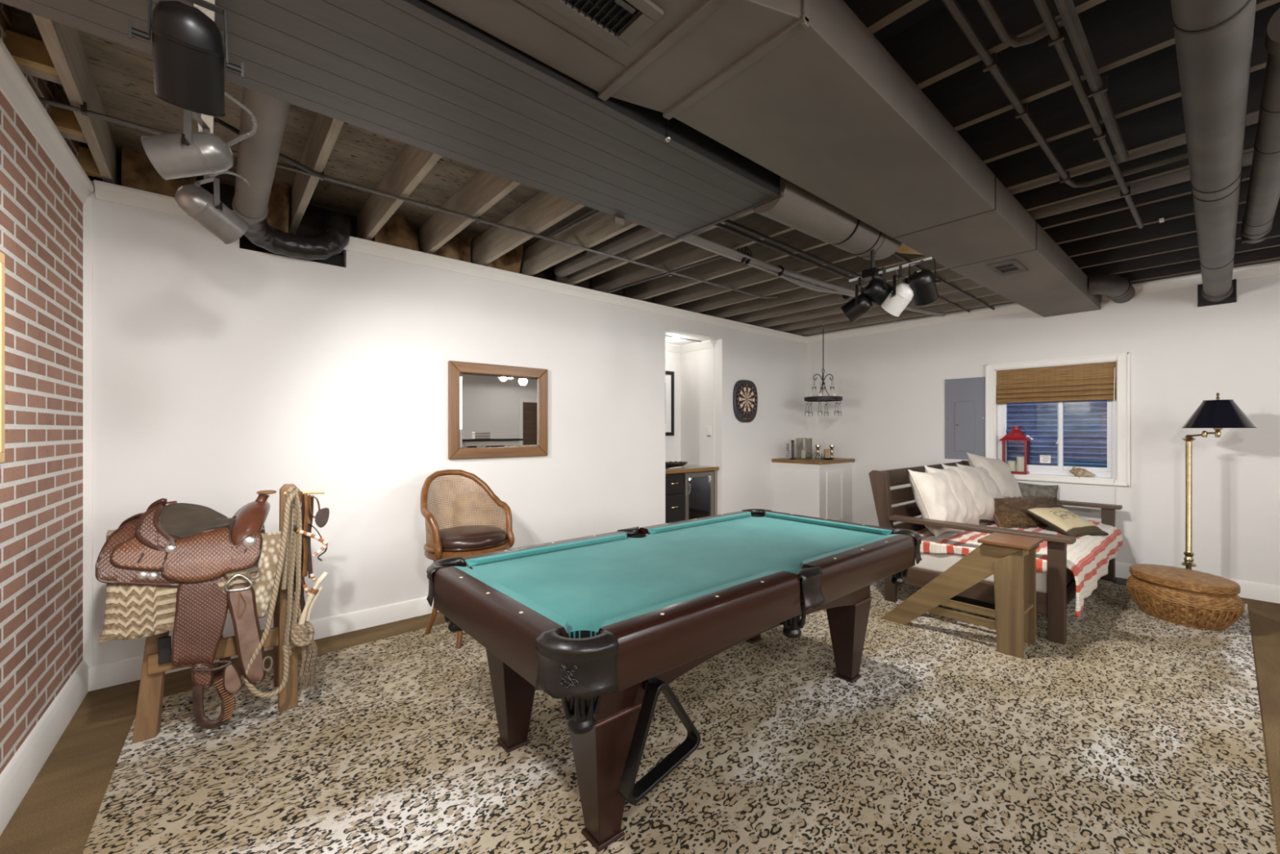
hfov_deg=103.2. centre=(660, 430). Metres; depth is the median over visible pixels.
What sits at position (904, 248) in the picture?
board
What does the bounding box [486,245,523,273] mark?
trim
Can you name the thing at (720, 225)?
conduit
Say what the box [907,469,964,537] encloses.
pillow
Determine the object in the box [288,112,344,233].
ceiling beam
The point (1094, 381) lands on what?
bamboo shade
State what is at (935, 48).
ceiling beam
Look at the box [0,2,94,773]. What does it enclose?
wall
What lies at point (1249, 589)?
baseboard
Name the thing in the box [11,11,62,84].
ceiling beam
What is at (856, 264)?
ceiling beam
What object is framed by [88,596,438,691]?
baseboard
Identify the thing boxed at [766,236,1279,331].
ceiling beam
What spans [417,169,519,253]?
ceiling beam
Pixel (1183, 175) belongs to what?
ceiling joist
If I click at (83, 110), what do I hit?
conduit
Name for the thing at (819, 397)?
chandelier
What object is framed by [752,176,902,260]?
duct
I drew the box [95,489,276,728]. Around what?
saddle
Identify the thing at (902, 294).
track spotlight
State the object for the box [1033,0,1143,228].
pipe
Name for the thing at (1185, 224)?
ceiling beam
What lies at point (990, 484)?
pillow
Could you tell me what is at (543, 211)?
ceiling beam
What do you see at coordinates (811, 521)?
cushion
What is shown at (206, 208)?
track spotlight
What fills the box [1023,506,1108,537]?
pillow
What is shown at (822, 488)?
base cabinet
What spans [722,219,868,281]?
conduit
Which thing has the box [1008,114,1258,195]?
ceiling joist
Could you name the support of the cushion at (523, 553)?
on the pool table at (586, 622)
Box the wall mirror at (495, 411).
[448,360,547,459]
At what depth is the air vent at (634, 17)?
1.40 m
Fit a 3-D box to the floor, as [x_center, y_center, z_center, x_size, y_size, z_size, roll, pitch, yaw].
[1.583,1.400,2.209,7.700,0.060,8.600,0,0,-42]
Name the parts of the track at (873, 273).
drop rod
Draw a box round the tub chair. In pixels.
[420,469,514,648]
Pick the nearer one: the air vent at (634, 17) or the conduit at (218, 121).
the air vent at (634, 17)
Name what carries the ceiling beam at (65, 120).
attached to the ceiling beam at (64, 45)
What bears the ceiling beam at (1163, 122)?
attached to the ceiling at (123, 75)
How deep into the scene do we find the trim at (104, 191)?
4.00 m
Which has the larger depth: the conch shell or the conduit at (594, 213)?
the conch shell
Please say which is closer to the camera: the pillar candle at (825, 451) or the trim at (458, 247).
the trim at (458, 247)
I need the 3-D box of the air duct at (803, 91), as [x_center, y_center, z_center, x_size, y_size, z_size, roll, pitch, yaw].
[1.405,-1.230,2.736,6.935,0.200,0.655,0,0,-42]
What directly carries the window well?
on the ground
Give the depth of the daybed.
3.79 m
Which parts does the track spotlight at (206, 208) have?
armoured cord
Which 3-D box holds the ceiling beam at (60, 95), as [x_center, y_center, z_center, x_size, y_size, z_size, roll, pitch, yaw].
[-2.734,-1.438,2.290,0.195,0.185,0.065,0,0,-42]
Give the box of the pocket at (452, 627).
[444,615,462,631]
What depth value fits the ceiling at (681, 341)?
6.06 m
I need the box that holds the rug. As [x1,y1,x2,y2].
[82,577,1277,853]
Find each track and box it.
[193,0,214,133]
[848,248,932,282]
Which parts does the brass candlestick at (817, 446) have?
stem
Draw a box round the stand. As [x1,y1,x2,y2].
[132,484,324,743]
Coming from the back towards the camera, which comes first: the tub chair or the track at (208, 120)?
the tub chair
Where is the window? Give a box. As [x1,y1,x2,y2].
[997,399,1116,478]
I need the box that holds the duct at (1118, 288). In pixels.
[1086,273,1134,302]
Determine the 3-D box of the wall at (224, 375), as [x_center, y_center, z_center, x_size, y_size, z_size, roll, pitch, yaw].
[-0.510,0.025,4.978,7.090,2.690,0.120,0,0,-42]
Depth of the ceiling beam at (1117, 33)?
2.01 m
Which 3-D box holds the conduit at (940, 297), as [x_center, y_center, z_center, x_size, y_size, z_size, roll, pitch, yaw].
[2.744,-1.300,4.966,1.700,0.021,0.022,0,0,-42]
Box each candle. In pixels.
[801,450,804,457]
[823,448,828,457]
[1007,460,1015,471]
[1016,456,1024,471]
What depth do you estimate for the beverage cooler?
5.89 m
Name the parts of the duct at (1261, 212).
plate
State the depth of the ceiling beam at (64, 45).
2.06 m
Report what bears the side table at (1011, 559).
on the rug
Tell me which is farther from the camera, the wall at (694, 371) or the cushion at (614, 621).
the wall at (694, 371)
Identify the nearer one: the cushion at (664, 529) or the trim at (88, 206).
the trim at (88, 206)
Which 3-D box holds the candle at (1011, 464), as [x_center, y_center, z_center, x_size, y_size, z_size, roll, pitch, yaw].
[3.748,0.373,5.410,0.076,0.115,0.075,0,0,-42]
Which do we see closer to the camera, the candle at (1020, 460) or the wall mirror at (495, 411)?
the wall mirror at (495, 411)
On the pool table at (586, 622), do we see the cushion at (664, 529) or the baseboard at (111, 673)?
the cushion at (664, 529)
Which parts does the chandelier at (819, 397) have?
rod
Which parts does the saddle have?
suede seat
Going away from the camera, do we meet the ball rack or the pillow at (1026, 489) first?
the ball rack
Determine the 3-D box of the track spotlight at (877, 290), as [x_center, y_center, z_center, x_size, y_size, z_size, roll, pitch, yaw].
[1.344,-0.848,3.066,0.199,0.237,0.187,0,0,-42]
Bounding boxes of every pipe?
[231,87,351,260]
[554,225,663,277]
[941,0,1188,187]
[977,0,1063,47]
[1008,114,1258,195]
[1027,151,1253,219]
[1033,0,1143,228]
[1053,0,1128,161]
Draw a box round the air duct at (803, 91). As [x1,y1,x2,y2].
[426,0,1100,316]
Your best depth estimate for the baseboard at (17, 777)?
2.04 m
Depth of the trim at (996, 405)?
5.16 m
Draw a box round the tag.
[1159,217,1164,222]
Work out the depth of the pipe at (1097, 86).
1.81 m
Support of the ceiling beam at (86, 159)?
attached to the ceiling beam at (64, 45)
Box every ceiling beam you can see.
[5,29,57,75]
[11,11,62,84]
[31,13,119,185]
[51,105,84,137]
[54,88,87,143]
[78,146,102,178]
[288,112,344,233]
[356,143,442,240]
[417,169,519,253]
[470,0,928,266]
[519,0,1106,275]
[555,0,1279,284]
[591,1,1279,293]
[624,67,1266,300]
[653,123,1257,306]
[680,164,1251,312]
[705,179,1249,318]
[727,197,1279,323]
[747,222,1242,327]
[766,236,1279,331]
[784,245,1279,335]
[801,257,1279,336]
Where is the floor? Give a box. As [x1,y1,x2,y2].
[0,577,1279,853]
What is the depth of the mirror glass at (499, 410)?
4.14 m
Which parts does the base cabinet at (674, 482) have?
drawer, drawer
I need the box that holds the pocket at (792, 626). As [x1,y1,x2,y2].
[779,600,806,638]
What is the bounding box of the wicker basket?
[1125,564,1244,631]
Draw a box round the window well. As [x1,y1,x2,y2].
[1006,400,1106,467]
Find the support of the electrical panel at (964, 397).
attached to the wall at (891, 384)
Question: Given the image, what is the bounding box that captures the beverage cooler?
[684,470,717,519]
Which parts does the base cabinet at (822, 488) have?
cove moulding, door frame, door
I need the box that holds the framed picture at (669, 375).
[665,370,674,435]
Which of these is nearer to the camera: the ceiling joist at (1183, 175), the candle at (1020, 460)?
the ceiling joist at (1183, 175)
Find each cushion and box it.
[429,524,506,551]
[465,532,626,566]
[599,570,781,628]
[647,511,751,533]
[764,511,892,534]
[801,533,898,567]
[993,494,1064,528]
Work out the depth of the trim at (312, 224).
3.54 m
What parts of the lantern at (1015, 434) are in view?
corner post, corner post, corner post, glass, corner post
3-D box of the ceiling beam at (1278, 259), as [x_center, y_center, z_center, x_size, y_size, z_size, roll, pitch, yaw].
[4.473,-1.458,4.402,0.135,0.225,7.840,0,0,-42]
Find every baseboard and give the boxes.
[0,659,88,835]
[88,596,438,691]
[1115,561,1279,603]
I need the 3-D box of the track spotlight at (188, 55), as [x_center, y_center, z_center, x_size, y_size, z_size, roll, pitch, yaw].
[-1.058,-0.845,1.226,0.156,0.484,0.802,0,0,-33]
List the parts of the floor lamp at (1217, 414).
swing arm, lamp shade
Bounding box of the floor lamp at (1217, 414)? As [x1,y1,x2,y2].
[1181,392,1257,569]
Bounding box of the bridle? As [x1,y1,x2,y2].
[293,491,329,613]
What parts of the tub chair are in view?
leg, leg, cane panel, frame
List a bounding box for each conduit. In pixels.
[36,95,777,298]
[213,117,324,178]
[552,209,601,236]
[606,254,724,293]
[714,222,857,282]
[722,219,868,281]
[893,252,995,310]
[902,279,969,312]
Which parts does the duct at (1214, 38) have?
wall plate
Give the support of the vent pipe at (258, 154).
attached to the wall at (224, 375)
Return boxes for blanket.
[98,525,282,644]
[916,519,1123,617]
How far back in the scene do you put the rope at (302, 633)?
2.42 m
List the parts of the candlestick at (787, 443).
twisted stem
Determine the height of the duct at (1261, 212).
0.206 m
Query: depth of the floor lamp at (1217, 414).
3.89 m
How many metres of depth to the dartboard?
6.22 m
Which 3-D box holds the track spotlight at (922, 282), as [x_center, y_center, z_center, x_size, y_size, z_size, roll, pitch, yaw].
[1.502,-0.839,2.894,0.179,0.252,0.185,0,0,4]
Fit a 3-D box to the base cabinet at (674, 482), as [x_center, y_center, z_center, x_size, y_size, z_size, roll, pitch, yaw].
[-0.050,0.921,5.798,0.363,0.898,0.645,0,0,-42]
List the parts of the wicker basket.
lid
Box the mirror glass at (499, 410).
[460,372,538,448]
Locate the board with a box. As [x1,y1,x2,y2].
[895,243,924,255]
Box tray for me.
[665,461,688,467]
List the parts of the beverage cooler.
door glass, filler panel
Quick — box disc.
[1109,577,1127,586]
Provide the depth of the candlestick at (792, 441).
6.51 m
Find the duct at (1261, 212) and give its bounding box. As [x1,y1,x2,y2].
[1240,8,1279,243]
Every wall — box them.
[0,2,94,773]
[88,180,807,665]
[665,347,714,466]
[804,260,1279,585]
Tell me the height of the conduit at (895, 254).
0.023 m
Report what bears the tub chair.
on the rug
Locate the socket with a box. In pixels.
[1213,427,1222,431]
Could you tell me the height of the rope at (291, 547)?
0.950 m
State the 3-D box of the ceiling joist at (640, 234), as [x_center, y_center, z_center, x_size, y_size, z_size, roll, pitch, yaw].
[-0.308,-1.410,3.840,0.116,0.110,1.750,0,0,-42]
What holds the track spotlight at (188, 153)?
hanging from the track at (208, 120)
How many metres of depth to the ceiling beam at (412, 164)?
2.96 m
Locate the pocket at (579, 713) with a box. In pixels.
[561,693,601,733]
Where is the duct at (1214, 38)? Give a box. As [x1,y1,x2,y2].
[1170,0,1256,306]
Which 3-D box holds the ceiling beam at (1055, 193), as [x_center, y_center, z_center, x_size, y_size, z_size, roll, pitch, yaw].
[2.550,-1.450,2.693,0.040,0.240,7.840,0,0,-42]
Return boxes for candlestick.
[785,442,790,459]
[789,440,795,459]
[814,444,820,458]
[828,444,835,458]
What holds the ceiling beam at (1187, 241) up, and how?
attached to the ceiling at (123, 75)
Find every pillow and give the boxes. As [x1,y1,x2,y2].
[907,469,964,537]
[924,465,979,524]
[941,463,995,521]
[955,462,1004,498]
[966,452,1022,497]
[1017,482,1057,497]
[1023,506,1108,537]
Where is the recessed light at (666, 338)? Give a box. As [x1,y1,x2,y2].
[665,337,679,340]
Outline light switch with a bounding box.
[706,426,711,436]
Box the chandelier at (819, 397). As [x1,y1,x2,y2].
[804,324,842,416]
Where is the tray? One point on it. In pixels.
(668, 464)
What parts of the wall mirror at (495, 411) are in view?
frame rail, frame rail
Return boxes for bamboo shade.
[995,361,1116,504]
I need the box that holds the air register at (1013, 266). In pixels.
[986,258,1027,275]
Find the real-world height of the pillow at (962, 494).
0.544 m
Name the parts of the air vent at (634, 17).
lever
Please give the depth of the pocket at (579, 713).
1.42 m
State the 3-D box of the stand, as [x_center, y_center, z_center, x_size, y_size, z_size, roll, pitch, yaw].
[-2.123,0.810,2.525,0.683,1.094,0.591,0,0,-42]
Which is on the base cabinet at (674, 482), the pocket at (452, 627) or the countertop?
the countertop
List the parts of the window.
sash, sash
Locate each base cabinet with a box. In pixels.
[665,472,684,523]
[771,457,854,522]
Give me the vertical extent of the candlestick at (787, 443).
0.215 m
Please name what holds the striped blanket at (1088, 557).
on the daybed
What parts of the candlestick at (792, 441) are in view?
twisted stem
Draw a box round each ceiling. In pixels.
[16,0,1094,265]
[665,332,709,345]
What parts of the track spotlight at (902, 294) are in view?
armoured cord, stem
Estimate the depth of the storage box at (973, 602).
3.77 m
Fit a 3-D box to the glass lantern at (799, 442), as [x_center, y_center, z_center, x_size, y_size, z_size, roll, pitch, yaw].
[1.878,0.234,6.618,0.148,0.271,0.148,0,0,-42]
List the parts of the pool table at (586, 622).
rail, leg, rail, leg, moulding, rail, rail, leg, rail, leg, rail, moulding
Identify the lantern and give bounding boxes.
[795,437,812,459]
[999,426,1033,474]
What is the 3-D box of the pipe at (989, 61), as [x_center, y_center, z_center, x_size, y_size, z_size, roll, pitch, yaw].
[1.234,-1.312,1.558,3.114,0.047,0.491,0,0,-42]
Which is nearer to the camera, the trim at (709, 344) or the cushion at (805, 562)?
the cushion at (805, 562)
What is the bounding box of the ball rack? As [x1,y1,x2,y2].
[618,677,700,804]
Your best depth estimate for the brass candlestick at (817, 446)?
6.67 m
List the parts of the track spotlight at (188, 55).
armoured cord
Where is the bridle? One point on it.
(322, 517)
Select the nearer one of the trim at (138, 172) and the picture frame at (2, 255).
the picture frame at (2, 255)
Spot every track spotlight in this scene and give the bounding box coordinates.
[128,0,257,146]
[141,108,233,180]
[174,170,252,244]
[840,276,872,323]
[863,266,893,310]
[880,265,913,316]
[908,258,940,306]
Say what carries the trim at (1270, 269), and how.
attached to the wall at (891, 384)
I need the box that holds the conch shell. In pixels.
[1069,465,1095,477]
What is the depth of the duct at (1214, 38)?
1.77 m
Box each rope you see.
[242,486,302,697]
[290,571,328,690]
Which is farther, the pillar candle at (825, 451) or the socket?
the pillar candle at (825, 451)
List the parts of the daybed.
post, post, rail, armrest, mattress, leg, rail, armrest, leg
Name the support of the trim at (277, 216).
attached to the wall at (224, 375)
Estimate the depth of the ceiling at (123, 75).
2.76 m
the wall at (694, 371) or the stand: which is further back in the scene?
the wall at (694, 371)
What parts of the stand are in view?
leg, cross rail, post, post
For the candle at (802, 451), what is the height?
0.110 m
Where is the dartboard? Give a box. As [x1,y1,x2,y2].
[733,379,757,422]
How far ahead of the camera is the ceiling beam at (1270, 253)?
5.25 m
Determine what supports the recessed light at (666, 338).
in the ceiling at (681, 341)
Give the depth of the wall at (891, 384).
4.61 m
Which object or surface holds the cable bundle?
attached to the ceiling beam at (1152, 79)
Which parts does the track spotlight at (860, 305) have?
stem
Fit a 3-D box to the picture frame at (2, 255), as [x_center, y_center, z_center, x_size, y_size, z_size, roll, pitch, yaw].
[-1.912,-0.247,1.310,0.021,0.715,1.100,0,0,-39]
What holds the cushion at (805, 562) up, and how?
on the pool table at (586, 622)
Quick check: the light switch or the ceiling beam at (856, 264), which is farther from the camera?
the light switch
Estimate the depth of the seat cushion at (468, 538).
3.27 m
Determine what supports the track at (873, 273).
attached to the duct at (800, 210)
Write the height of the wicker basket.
0.333 m
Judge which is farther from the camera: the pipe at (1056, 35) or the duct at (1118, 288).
the duct at (1118, 288)
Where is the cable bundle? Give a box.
[653,229,945,316]
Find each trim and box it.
[0,37,94,204]
[83,195,93,666]
[93,179,808,343]
[94,158,784,342]
[121,146,195,197]
[266,182,288,232]
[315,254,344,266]
[374,214,419,251]
[432,235,471,262]
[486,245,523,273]
[665,339,714,353]
[808,262,1279,342]
[985,351,1130,486]
[995,360,1117,479]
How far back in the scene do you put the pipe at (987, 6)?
1.65 m
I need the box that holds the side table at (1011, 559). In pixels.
[880,532,1043,658]
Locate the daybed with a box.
[868,460,1122,644]
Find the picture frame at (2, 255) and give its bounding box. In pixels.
[0,251,4,462]
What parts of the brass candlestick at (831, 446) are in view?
stem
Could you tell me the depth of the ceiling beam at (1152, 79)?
2.32 m
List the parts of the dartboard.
score panel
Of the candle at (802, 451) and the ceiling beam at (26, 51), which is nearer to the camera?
the ceiling beam at (26, 51)
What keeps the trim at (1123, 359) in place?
attached to the wall at (891, 384)
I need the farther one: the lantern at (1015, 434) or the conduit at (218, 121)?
the lantern at (1015, 434)
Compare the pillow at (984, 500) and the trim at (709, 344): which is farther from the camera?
the trim at (709, 344)
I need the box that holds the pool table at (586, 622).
[426,508,922,852]
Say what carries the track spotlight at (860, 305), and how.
attached to the track at (873, 273)
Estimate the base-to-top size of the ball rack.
0.342 m
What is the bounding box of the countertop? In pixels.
[665,464,719,474]
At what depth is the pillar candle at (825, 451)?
6.65 m
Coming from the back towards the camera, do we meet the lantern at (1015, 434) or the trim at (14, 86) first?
the lantern at (1015, 434)
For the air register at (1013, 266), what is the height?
0.012 m
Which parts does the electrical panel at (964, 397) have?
door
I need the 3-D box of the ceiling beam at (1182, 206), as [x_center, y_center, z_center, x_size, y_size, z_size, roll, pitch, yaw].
[3.163,-1.450,3.238,0.040,0.240,7.840,0,0,-42]
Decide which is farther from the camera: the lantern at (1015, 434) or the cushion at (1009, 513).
the lantern at (1015, 434)
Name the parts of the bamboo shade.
head rail, flat panel, pull cord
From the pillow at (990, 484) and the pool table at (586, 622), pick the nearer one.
the pool table at (586, 622)
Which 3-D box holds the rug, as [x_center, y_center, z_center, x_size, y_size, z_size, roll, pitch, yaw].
[0.896,1.364,3.264,6.485,0.012,3.910,0,0,-42]
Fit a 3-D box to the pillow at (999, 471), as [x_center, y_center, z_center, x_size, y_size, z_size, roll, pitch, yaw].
[3.350,0.510,5.053,0.558,0.583,0.369,0,0,-19]
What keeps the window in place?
in the wall at (891, 384)
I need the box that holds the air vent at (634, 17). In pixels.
[540,0,663,51]

